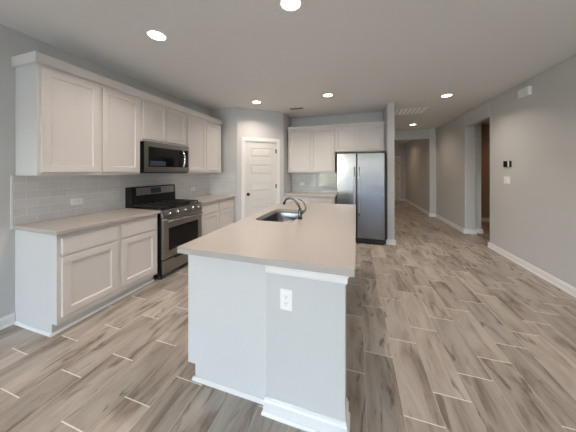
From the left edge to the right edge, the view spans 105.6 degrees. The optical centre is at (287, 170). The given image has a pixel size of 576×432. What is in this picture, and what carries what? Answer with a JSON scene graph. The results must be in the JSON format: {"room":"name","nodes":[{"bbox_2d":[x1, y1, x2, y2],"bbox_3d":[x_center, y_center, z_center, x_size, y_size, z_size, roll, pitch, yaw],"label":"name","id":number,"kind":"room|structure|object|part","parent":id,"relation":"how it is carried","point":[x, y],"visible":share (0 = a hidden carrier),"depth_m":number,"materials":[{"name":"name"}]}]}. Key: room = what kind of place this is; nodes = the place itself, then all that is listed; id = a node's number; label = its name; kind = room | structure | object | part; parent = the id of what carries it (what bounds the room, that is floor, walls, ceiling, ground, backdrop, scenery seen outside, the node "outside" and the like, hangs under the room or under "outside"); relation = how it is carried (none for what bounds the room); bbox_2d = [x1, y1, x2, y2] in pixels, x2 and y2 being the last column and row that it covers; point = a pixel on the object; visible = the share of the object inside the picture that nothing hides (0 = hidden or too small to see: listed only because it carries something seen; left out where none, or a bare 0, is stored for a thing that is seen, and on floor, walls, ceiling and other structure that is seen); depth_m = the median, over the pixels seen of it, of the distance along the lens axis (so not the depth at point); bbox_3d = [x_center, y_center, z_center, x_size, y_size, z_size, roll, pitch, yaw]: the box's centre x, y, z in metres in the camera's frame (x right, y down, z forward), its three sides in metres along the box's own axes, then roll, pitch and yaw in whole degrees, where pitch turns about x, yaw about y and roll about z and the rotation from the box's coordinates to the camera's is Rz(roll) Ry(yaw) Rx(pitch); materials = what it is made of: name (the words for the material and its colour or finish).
{"room":"kitchen","nodes":[
{"label":"kitchen","id":0,"kind":"room"},
{"bbox_2d":[0,24,209,317],"bbox_3d":[-3.409,0.050,-0.488,0.120,2.740,11.280,0,0,17],"label":"wall","id":1,"kind":"structure","parent":0,"point":[13,42],"depth_m":2.02,"materials":[{"name":"grey paint"}]},
{"bbox_2d":[0,313,14,329],"bbox_3d":[-3.764,1.371,-1.870,0.024,0.098,8.190,0,0,17],"label":"baseboard","id":2,"kind":"structure","parent":1,"relation":"attached to","point":[6,321],"depth_m":1.99,"materials":[{"name":"white paint"}]},
{"bbox_2d":[10,176,12,229],"bbox_3d":[-2.558,0.292,2.024,0.012,0.501,0.012,0,0,17],"label":"trim","id":3,"kind":"structure","parent":1,"relation":"attached to","point":[11,177],"depth_m":2.02,"materials":[{"name":"white paint"}]},
{"bbox_2d":[70,198,82,205],"bbox_3d":[-2.404,0.347,2.489,0.010,0.076,0.118,0,0,17],"label":"wall outlet","id":4,"kind":"object","parent":1,"relation":"attached to","point":[75,201],"visible":1,"depth_m":2.48,"materials":[{"name":"white plastic"}]},
{"bbox_2d":[15,63,139,175],"bbox_3d":[-2.242,-0.462,2.457,0.350,1.007,0.968,0,0,17],"label":"upper cabinet","id":5,"kind":"object","parent":1,"relation":"attached to","point":[66,123],"visible":1,"depth_m":2.18,"materials":[{"name":"white paint"}]},
{"bbox_3d":[-2.152,-0.462,2.190,0.020,0.947,0.468,0,0,17],"label":"door","id":6,"kind":"part","parent":5,"relation":"part of","materials":[{"name":"white paint"}]},
{"bbox_2d":[12,51,222,124],"bbox_3d":[-1.969,-1.012,3.314,0.366,0.093,2.813,0,0,17],"label":"crown molding","id":7,"kind":"structure","parent":5,"relation":"attached to","point":[32,57],"depth_m":2.36,"materials":[{"name":"white paint"}]},
{"bbox_3d":[-2.008,-0.462,2.652,0.020,0.947,0.440,0,0,17],"label":"door","id":8,"kind":"part","parent":5,"relation":"part of","materials":[{"name":"white paint"}]},
{"bbox_2d":[13,173,209,224],"bbox_3d":[-2.131,0.275,3.397,0.010,0.463,2.862,0,0,17],"label":"backsplash","id":9,"kind":"structure","parent":1,"relation":"attached to","point":[35,198],"depth_m":2.54,"materials":[{"name":"grey tile"}]},
{"bbox_2d":[140,98,185,146],"bbox_3d":[-1.976,-0.685,3.312,0.350,0.560,0.819,0,0,17],"label":"upper cabinet","id":10,"kind":"object","parent":1,"relation":"attached to","point":[159,123],"visible":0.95,"depth_m":3.19,"materials":[{"name":"white paint"}]},
{"bbox_3d":[-1.875,-0.682,3.079,0.020,0.505,0.375,0,0,17],"label":"door","id":11,"kind":"part","parent":10,"relation":"part of","materials":[{"name":"white paint"}]},
{"bbox_2d":[140,141,188,172],"bbox_3d":[-1.919,-0.184,3.306,0.455,0.427,0.795,0,0,17],"label":"microwave","id":12,"kind":"object","parent":10,"relation":"attached to","point":[155,157],"visible":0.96,"depth_m":3.15,"materials":[{"name":"silver metal"}]},
{"bbox_3d":[-1.766,-0.194,3.274,0.014,0.272,0.725,0,0,17],"label":"door glass","id":13,"kind":"part","parent":12,"relation":"part of","materials":[{"name":"black glass"}]},
{"bbox_3d":[-1.663,-0.183,3.485,0.073,0.288,0.026,0,0,17],"label":"door handle","id":14,"kind":"part","parent":12,"relation":"part of","materials":[{"name":"silver metal"}]},
{"bbox_3d":[-1.761,-0.682,3.447,0.020,0.505,0.379,0,0,17],"label":"door","id":15,"kind":"part","parent":10,"relation":"part of","materials":[{"name":"white paint"}]},
{"bbox_2d":[184,113,220,173],"bbox_3d":[-1.707,-0.462,4.174,0.350,1.007,0.985,0,0,17],"label":"upper cabinet","id":16,"kind":"object","parent":1,"relation":"attached to","point":[203,137],"visible":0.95,"depth_m":4.06,"materials":[{"name":"white paint"}]},
{"bbox_3d":[-1.621,-0.462,3.897,0.020,0.947,0.463,0,0,17],"label":"door","id":17,"kind":"part","parent":16,"relation":"part of","materials":[{"name":"white paint"}]},
{"bbox_3d":[-1.479,-0.462,4.350,0.020,0.947,0.463,0,0,17],"label":"door","id":18,"kind":"part","parent":16,"relation":"part of","materials":[{"name":"white paint"}]},
{"bbox_2d":[210,108,236,222],"bbox_3d":[-1.369,0.050,4.721,0.678,2.740,0.120,0,0,17],"label":"wall","id":19,"kind":"structure","parent":0,"point":[228,116],"depth_m":4.62,"materials":[{"name":"grey paint"}]},
{"bbox_2d":[210,173,235,194],"bbox_3d":[-1.397,0.274,4.661,0.640,0.464,0.010,0,0,17],"label":"backsplash","id":20,"kind":"structure","parent":19,"relation":"attached to","point":[220,183],"depth_m":4.65,"materials":[{"name":"grey tile"}]},
{"bbox_2d":[237,108,283,220],"bbox_3d":[-0.602,0.050,4.791,1.023,2.740,0.120,0,0,-20],"label":"wall","id":21,"kind":"structure","parent":0,"point":[251,123],"depth_m":4.71,"materials":[{"name":"grey paint"}]},
{"bbox_2d":[241,137,279,219],"bbox_3d":[-0.594,0.355,4.764,0.850,2.130,0.176,0,0,-20],"label":"door","id":22,"kind":"structure","parent":21,"relation":"in","point":[260,157],"depth_m":4.74,"materials":[{"name":"white paint"}]},
{"bbox_2d":[284,113,290,172],"bbox_3d":[-0.051,0.050,5.266,0.120,2.740,0.715,0,0,17],"label":"wall","id":23,"kind":"structure","parent":0,"point":[287,120],"depth_m":5.12,"materials":[{"name":"grey paint"}]},
{"bbox_2d":[283,173,290,193],"bbox_3d":[-0.014,0.275,5.168,0.010,0.463,0.620,0,0,17],"label":"backsplash","id":24,"kind":"structure","parent":23,"relation":"attached to","point":[286,176],"depth_m":5.08,"materials":[{"name":"grey tile"}]},
{"bbox_2d":[0,200,575,431],"bbox_3d":[2.043,1.445,1.851,9.600,0.050,19.050,0,0,17],"label":"floor","id":25,"kind":"structure","parent":0,"point":[445,332],"depth_m":1.68,"materials":[{"name":"brown wood"}]},
{"bbox_2d":[14,214,156,337],"bbox_3d":[-2.113,0.982,2.419,0.627,0.877,1.008,0,0,17],"label":"base cabinet","id":26,"kind":"object","parent":25,"relation":"on","point":[63,280],"visible":0.96,"depth_m":2.03,"materials":[{"name":"white paint"}]},
{"bbox_3d":[-2.143,1.411,2.428,0.563,0.018,1.008,0,0,17],"label":"shoe molding","id":27,"kind":"part","parent":26,"relation":"part of","materials":[{"name":"white paint"}]},
{"bbox_2d":[13,208,160,234],"bbox_3d":[-2.100,0.524,2.421,0.646,0.037,1.025,0,0,17],"label":"countertop","id":28,"kind":"structure","parent":26,"relation":"on","point":[64,225],"depth_m":2.19,"materials":[{"name":"beige stone"}]},
{"bbox_3d":[-1.891,0.657,2.112,0.020,0.145,0.458,0,0,17],"label":"drawer","id":29,"kind":"part","parent":26,"relation":"part of","materials":[{"name":"white paint"}]},
{"bbox_3d":[-1.891,1.006,2.112,0.020,0.517,0.458,0,0,17],"label":"door","id":30,"kind":"part","parent":26,"relation":"part of","materials":[{"name":"white paint"}]},
{"bbox_3d":[-1.830,0.931,2.340,0.004,0.777,0.990,0,0,17],"label":"frame","id":31,"kind":"part","parent":26,"relation":"part of","materials":[{"name":"white paint"}]},
{"bbox_3d":[-1.745,0.657,2.579,0.020,0.145,0.433,0,0,17],"label":"drawer","id":32,"kind":"part","parent":26,"relation":"part of","materials":[{"name":"white paint"}]},
{"bbox_3d":[-1.745,1.006,2.579,0.020,0.517,0.433,0,0,17],"label":"door","id":33,"kind":"part","parent":26,"relation":"part of","materials":[{"name":"white paint"}]},
{"bbox_2d":[125,184,202,279],"bbox_3d":[-1.792,0.823,3.270,0.713,1.195,0.762,0,0,17],"label":"stove","id":34,"kind":"object","parent":25,"relation":"on","point":[179,222],"visible":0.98,"depth_m":3.08,"materials":[{"name":"silver metal"}]},
{"bbox_2d":[133,201,200,210],"bbox_3d":[-1.800,0.508,3.272,0.577,0.013,0.762,0,0,17],"label":"cooktop","id":35,"kind":"object","parent":34,"relation":"in","point":[187,204],"depth_m":3.10,"materials":[{"name":"black metal"}]},
{"bbox_3d":[-1.522,1.264,3.186,0.028,0.177,0.738,0,0,17],"label":"storage drawer","id":36,"kind":"part","parent":34,"relation":"part of","materials":[{"name":"metal"}]},
{"bbox_3d":[-1.520,0.889,3.185,0.034,0.538,0.746,0,0,17],"label":"oven door","id":37,"kind":"part","parent":34,"relation":"part of","materials":[{"name":"metal"}]},
{"bbox_3d":[-1.536,0.565,3.190,0.079,0.099,0.754,0,0,17],"label":"control panel","id":38,"kind":"part","parent":34,"relation":"part of","materials":[{"name":"metal"}]},
{"bbox_3d":[-1.480,0.665,3.172,0.058,0.025,0.662,0,0,17],"label":"oven handle","id":39,"kind":"part","parent":34,"relation":"part of","materials":[{"name":"metal"}]},
{"bbox_2d":[201,197,233,235],"bbox_3d":[-1.569,0.982,4.165,0.627,0.877,1.050,0,0,17],"label":"base cabinet","id":40,"kind":"object","parent":25,"relation":"on","point":[216,215],"visible":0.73,"depth_m":4.00,"materials":[{"name":"white paint"}]},
{"bbox_2d":[183,194,235,203],"bbox_3d":[-1.559,0.524,4.157,0.646,0.037,1.066,0,0,17],"label":"countertop","id":41,"kind":"structure","parent":40,"relation":"on","point":[203,199],"depth_m":4.16,"materials":[{"name":"beige stone"}]},
{"bbox_3d":[-1.356,0.657,3.829,0.020,0.145,0.475,0,0,17],"label":"drawer","id":42,"kind":"part","parent":40,"relation":"part of","materials":[{"name":"white paint"}]},
{"bbox_3d":[-1.356,1.006,3.829,0.020,0.517,0.475,0,0,17],"label":"door","id":43,"kind":"part","parent":40,"relation":"part of","materials":[{"name":"white paint"}]},
{"bbox_3d":[-1.289,0.931,4.078,0.004,0.777,1.050,0,0,17],"label":"frame","id":44,"kind":"part","parent":40,"relation":"part of","materials":[{"name":"white paint"}]},
{"bbox_3d":[-1.208,0.657,4.301,0.020,0.145,0.475,0,0,17],"label":"drawer","id":45,"kind":"part","parent":40,"relation":"part of","materials":[{"name":"white paint"}]},
{"bbox_3d":[-1.208,1.006,4.301,0.020,0.517,0.475,0,0,17],"label":"door","id":46,"kind":"part","parent":40,"relation":"part of","materials":[{"name":"white paint"}]},
{"bbox_2d":[188,254,349,431],"bbox_3d":[0.131,0.982,2.369,1.097,0.877,2.267,0,0,17],"label":"kitchen island","id":47,"kind":"object","parent":25,"relation":"on","point":[241,343],"visible":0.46,"depth_m":1.27,"materials":[{"name":"white paint"}]},
{"bbox_3d":[-0.400,0.982,1.433,0.605,0.877,0.018,0,0,17],"label":"panel","id":48,"kind":"part","parent":47,"relation":"part of","materials":[{"name":"white paint"}]},
{"bbox_3d":[-0.383,1.411,1.409,0.560,0.018,0.018,0,0,17],"label":"shoe molding","id":49,"kind":"part","parent":47,"relation":"part of","materials":[{"name":"white paint"}]},
{"bbox_2d":[177,202,355,276],"bbox_3d":[0.139,0.524,2.368,1.136,0.037,2.275,0,0,17],"label":"island countertop","id":50,"kind":"structure","parent":47,"relation":"on","point":[324,240],"depth_m":1.59,"materials":[{"name":"beige stone"}]},
{"bbox_2d":[261,211,297,221],"bbox_3d":[-0.055,0.642,2.547,0.450,0.196,0.770,0,0,17],"label":"sink","id":51,"kind":"object","parent":50,"relation":"in","point":[280,216],"visible":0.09,"depth_m":2.89,"materials":[{"name":"metal"}]},
{"bbox_2d":[283,197,305,219],"bbox_3d":[0.067,0.394,2.320,0.260,0.224,0.056,0,0,17],"label":"faucet","id":52,"kind":"object","parent":50,"relation":"on","point":[300,212],"visible":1,"depth_m":2.29,"materials":[{"name":"silver metal"}]},
{"bbox_3d":[0.044,0.354,2.327,0.192,0.146,0.022,0,0,17],"label":"spout","id":53,"kind":"part","parent":52,"relation":"part of","materials":[{"name":"silver metal"}]},
{"bbox_3d":[0.147,0.376,2.297,0.093,0.176,0.025,0,0,17],"label":"lever","id":54,"kind":"part","parent":52,"relation":"part of","materials":[{"name":"silver metal"}]},
{"bbox_2d":[280,288,292,310],"bbox_3d":[-0.010,0.734,1.244,0.074,0.118,0.010,0,0,17],"label":"wall outlet","id":55,"kind":"object","parent":47,"relation":"attached to","point":[286,296],"visible":1,"depth_m":1.24,"materials":[{"name":"white plastic"}]},
{"bbox_3d":[0.102,1.371,1.271,0.496,0.098,0.153,0,0,17],"label":"baseboard","id":56,"kind":"part","parent":47,"relation":"part of","materials":[{"name":"white paint"}]},
{"bbox_3d":[0.112,0.569,1.269,0.470,0.051,0.150,0,0,17],"label":"cove molding","id":57,"kind":"part","parent":47,"relation":"part of","materials":[{"name":"white paint"}]},
{"bbox_2d":[284,195,336,203],"bbox_3d":[0.532,0.982,5.005,1.130,0.877,0.627,0,0,17],"label":"base cabinet","id":58,"kind":"object","parent":25,"relation":"on","point":[308,199],"visible":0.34,"depth_m":4.68,"materials":[{"name":"white paint"}]},
{"bbox_3d":[0.179,0.657,4.797,0.520,0.145,0.020,0,0,17],"label":"drawer","id":59,"kind":"part","parent":58,"relation":"part of","materials":[{"name":"white paint"}]},
{"bbox_2d":[283,191,336,196],"bbox_3d":[0.532,0.524,4.992,1.153,0.037,0.648,0,0,17],"label":"countertop","id":60,"kind":"structure","parent":58,"relation":"on","point":[292,193],"depth_m":4.82,"materials":[{"name":"beige stone"}]},
{"bbox_3d":[0.700,0.657,4.635,0.530,0.145,0.020,0,0,17],"label":"drawer","id":61,"kind":"part","parent":58,"relation":"part of","materials":[{"name":"white paint"}]},
{"bbox_2d":[337,151,385,243],"bbox_3d":[1.519,0.522,4.580,0.920,1.795,0.792,0,0,17],"label":"refrigerator","id":62,"kind":"object","parent":25,"relation":"on","point":[361,177],"visible":0.82,"depth_m":4.24,"materials":[{"name":"silver metal"}]},
{"bbox_3d":[1.175,0.481,4.387,0.378,1.667,0.075,0,0,17],"label":"door","id":63,"kind":"part","parent":62,"relation":"part of","materials":[{"name":"metal"}]},
{"bbox_3d":[1.297,0.395,4.276,0.026,0.960,0.080,0,0,17],"label":"handle","id":64,"kind":"part","parent":62,"relation":"part of","materials":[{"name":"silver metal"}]},
{"bbox_3d":[1.383,0.395,4.249,0.026,0.960,0.080,0,0,17],"label":"handle","id":65,"kind":"part","parent":62,"relation":"part of","materials":[{"name":"silver metal"}]},
{"bbox_3d":[1.606,0.481,4.252,0.502,1.667,0.075,0,0,17],"label":"door","id":66,"kind":"part","parent":62,"relation":"part of","materials":[{"name":"metal"}]},
{"bbox_2d":[0,0,575,143],"bbox_3d":[2.043,-1.350,1.851,9.600,0.060,19.050,0,0,17],"label":"ceiling","id":67,"kind":"structure","parent":0,"point":[370,55],"depth_m":2.35,"materials":[{"name":"paint"}]},
{"bbox_2d":[146,29,167,40],"bbox_3d":[-1.276,-1.315,2.126,0.184,0.010,0.184,0,0,17],"label":"recessed light","id":68,"kind":"object","parent":67,"relation":"in","point":[154,34],"visible":1,"depth_m":2.12,"materials":[{"name":"white plastic"}]},
{"bbox_2d":[148,31,164,39],"bbox_3d":[-1.276,-1.317,2.126,0.148,0.003,0.148,0,0,17],"label":"diffuser","id":69,"kind":"object","parent":68,"relation":"attached to","point":[156,35],"depth_m":2.12,"materials":[{"name":"white plastic"}]},
{"bbox_2d":[279,0,301,11],"bbox_3d":[0.021,-1.315,1.716,0.184,0.010,0.184,0,0,17],"label":"recessed light","id":70,"kind":"object","parent":67,"relation":"in","point":[286,5],"visible":1,"depth_m":1.73,"materials":[{"name":"white plastic"}]},
{"bbox_2d":[281,0,299,9],"bbox_3d":[0.021,-1.317,1.716,0.148,0.003,0.148,0,0,17],"label":"diffuser","id":71,"kind":"object","parent":70,"relation":"attached to","point":[285,4],"depth_m":1.73,"materials":[{"name":"white plastic"}]},
{"bbox_2d":[288,107,304,110],"bbox_3d":[0.181,-1.317,4.615,0.340,0.005,0.200,0,0,17],"label":"ceiling vent","id":72,"kind":"object","parent":67,"relation":"in","point":[291,108],"visible":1,"depth_m":4.61,"materials":[{"name":"white plastic"}]},
{"bbox_2d":[323,93,332,96],"bbox_3d":[0.692,-1.315,3.796,0.184,0.010,0.184,0,0,17],"label":"recessed light","id":73,"kind":"object","parent":67,"relation":"in","point":[325,94],"visible":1,"depth_m":3.79,"materials":[{"name":"white plastic"}]},
{"bbox_2d":[394,107,428,114],"bbox_3d":[2.678,-1.313,4.848,0.650,0.013,0.490,0,0,17],"label":"ceiling vent","id":74,"kind":"object","parent":67,"relation":"in","point":[412,110],"visible":0.94,"depth_m":4.81,"materials":[{"name":"white plastic"}]},
{"bbox_2d":[440,94,452,97],"bbox_3d":[2.771,-1.315,3.819,0.184,0.010,0.184,0,0,17],"label":"recessed light","id":75,"kind":"object","parent":67,"relation":"in","point":[444,95],"visible":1,"depth_m":3.81,"materials":[{"name":"white plastic"}]},
{"bbox_2d":[291,111,382,172],"bbox_3d":[1.111,0.050,5.215,2.130,2.740,0.120,0,0,17],"label":"wall","id":76,"kind":"structure","parent":0,"point":[371,116],"depth_m":5.14,"materials":[{"name":"grey paint"}]},
{"bbox_2d":[288,126,335,172],"bbox_3d":[0.564,-0.469,5.127,1.087,1.022,0.370,0,0,17],"label":"upper cabinet","id":77,"kind":"object","parent":76,"relation":"attached to","point":[310,150],"visible":0.98,"depth_m":4.94,"materials":[{"name":"white paint"}]},
{"bbox_3d":[0.256,-0.472,5.040,0.528,0.985,0.020,0,0,17],"label":"door","id":78,"kind":"part","parent":77,"relation":"part of","materials":[{"name":"white paint"}]},
{"bbox_3d":[0.768,-0.472,4.880,0.525,0.985,0.020,0,0,17],"label":"door","id":79,"kind":"part","parent":77,"relation":"part of","materials":[{"name":"white paint"}]},
{"bbox_2d":[287,121,384,128],"bbox_3d":[1.039,-1.004,4.973,2.106,0.048,0.382,0,0,17],"label":"crown molding","id":80,"kind":"structure","parent":77,"relation":"attached to","point":[375,122],"depth_m":4.76,"materials":[{"name":"white paint"}]},
{"bbox_2d":[291,173,336,192],"bbox_3d":[0.617,0.275,5.301,1.135,0.463,0.010,0,0,17],"label":"backsplash","id":81,"kind":"structure","parent":76,"relation":"attached to","point":[313,182],"depth_m":5.29,"materials":[{"name":"grey tile"}]},
{"bbox_2d":[335,123,384,153],"bbox_3d":[1.563,-0.695,4.816,1.000,0.570,0.370,0,0,17],"label":"upper cabinet","id":82,"kind":"object","parent":76,"relation":"attached to","point":[369,138],"visible":0.96,"depth_m":4.64,"materials":[{"name":"white paint"}]},
{"bbox_3d":[1.260,-0.695,4.727,0.450,0.540,0.020,0,0,17],"label":"door","id":83,"kind":"part","parent":82,"relation":"part of","materials":[{"name":"white paint"}]},
{"bbox_3d":[1.729,-0.695,4.581,0.513,0.540,0.020,0,0,17],"label":"door","id":84,"kind":"part","parent":82,"relation":"part of","materials":[{"name":"white paint"}]},
{"bbox_2d":[383,103,393,239],"bbox_3d":[3.023,0.050,7.553,0.130,2.740,6.980,0,0,17],"label":"wall","id":85,"kind":"structure","parent":0,"point":[388,113],"depth_m":4.23,"materials":[{"name":"grey paint"}]},
{"bbox_2d":[386,239,395,244],"bbox_3d":[1.983,1.371,4.209,0.174,0.098,0.024,0,0,17],"label":"baseboard","id":86,"kind":"structure","parent":85,"relation":"attached to","point":[388,241],"depth_m":4.21,"materials":[{"name":"white paint"}]},
{"bbox_2d":[394,143,405,200],"bbox_3d":[5.045,0.050,10.641,1.895,2.740,0.120,0,0,17],"label":"wall","id":87,"kind":"structure","parent":0,"point":[399,149],"depth_m":10.45,"materials":[{"name":"grey paint"}]},
{"bbox_2d":[394,156,400,200],"bbox_3d":[4.993,0.355,10.584,0.820,2.130,0.020,0,0,17],"label":"door","id":88,"kind":"structure","parent":87,"relation":"in","point":[397,159],"depth_m":10.50,"materials":[{"name":"white paint"}]},
{"bbox_2d":[394,128,435,213],"bbox_3d":[3.811,0.050,7.066,1.665,2.740,0.120,0,0,17],"label":"wall","id":89,"kind":"structure","parent":0,"point":[416,134],"depth_m":6.81,"materials":[{"name":"grey paint"}]},
{"bbox_2d":[406,139,428,211],"bbox_3d":[5.111,0.050,8.641,0.120,2.740,3.660,0,0,17],"label":"wall","id":90,"kind":"structure","parent":0,"point":[417,151],"depth_m":8.25,"materials":[{"name":"grey paint"}]},
{"bbox_2d":[405,199,428,214],"bbox_3d":[5.042,1.371,8.662,0.024,0.098,3.660,0,0,17],"label":"baseboard","id":91,"kind":"structure","parent":90,"relation":"attached to","point":[406,200],"depth_m":8.34,"materials":[{"name":"white paint"}]},
{"bbox_2d":[476,123,480,228],"bbox_3d":[4.361,0.050,5.073,0.160,2.740,0.120,0,0,17],"label":"wall","id":92,"kind":"structure","parent":0,"point":[478,126],"depth_m":5.01,"materials":[{"name":"grey paint"}]},
{"bbox_2d":[481,124,489,217],"bbox_3d":[6.357,0.050,5.991,3.425,2.740,0.120,0,0,17],"label":"wall","id":93,"kind":"structure","parent":0,"point":[485,128],"depth_m":6.17,"materials":[{"name":"beige paint"}]},
{"bbox_2d":[481,218,489,221],"bbox_3d":[6.287,1.371,5.937,3.325,0.098,0.024,0,0,17],"label":"baseboard","id":94,"kind":"structure","parent":93,"relation":"attached to","point":[482,219],"depth_m":6.16,"materials":[{"name":"white paint"}]},
{"bbox_2d":[436,55,575,287],"bbox_3d":[2.500,0.050,-0.286,0.205,2.740,14.940,0,0,17],"label":"wall","id":95,"kind":"structure","parent":0,"point":[533,216],"depth_m":3.18,"materials":[{"name":"grey paint"}]},
{"bbox_2d":[436,214,464,232],"bbox_3d":[4.297,1.371,5.867,0.024,0.098,1.880,0,0,17],"label":"baseboard","id":96,"kind":"structure","parent":95,"relation":"attached to","point":[450,223],"depth_m":5.66,"materials":[{"name":"white paint"}]},
{"bbox_2d":[464,229,476,233],"bbox_3d":[4.125,1.371,4.945,0.244,0.098,0.024,0,0,17],"label":"baseboard","id":97,"kind":"structure","parent":95,"relation":"attached to","point":[467,231],"depth_m":4.94,"materials":[{"name":"white paint"}]},
{"bbox_2d":[504,176,509,183],"bbox_3d":[3.595,0.150,3.594,0.013,0.120,0.150,0,0,17],"label":"light switch","id":98,"kind":"object","parent":95,"relation":"attached to","point":[506,178],"visible":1,"depth_m":3.60,"materials":[{"name":"white plastic"}]},
{"bbox_2d":[503,161,511,166],"bbox_3d":[3.582,-0.115,3.571,0.024,0.100,0.176,0,0,17],"label":"thermostat","id":99,"kind":"object","parent":95,"relation":"attached to","point":[505,163],"visible":1,"depth_m":3.55,"materials":[{"name":"black plastic"}]},
{"bbox_2d":[518,86,531,98],"bbox_3d":[3.449,-1.145,3.188,0.050,0.130,0.210,0,0,17],"label":"door chime","id":100,"kind":"object","parent":95,"relation":"attached to","point":[524,92],"visible":1,"depth_m":3.15,"materials":[{"name":"white plastic"}]},
{"bbox_2d":[487,242,575,297],"bbox_3d":[1.957,1.371,-1.646,0.024,0.098,12.020,0,0,17],"label":"baseboard","id":101,"kind":"structure","parent":95,"relation":"attached to","point":[560,284],"depth_m":2.97,"materials":[{"name":"white paint"}]}
]}

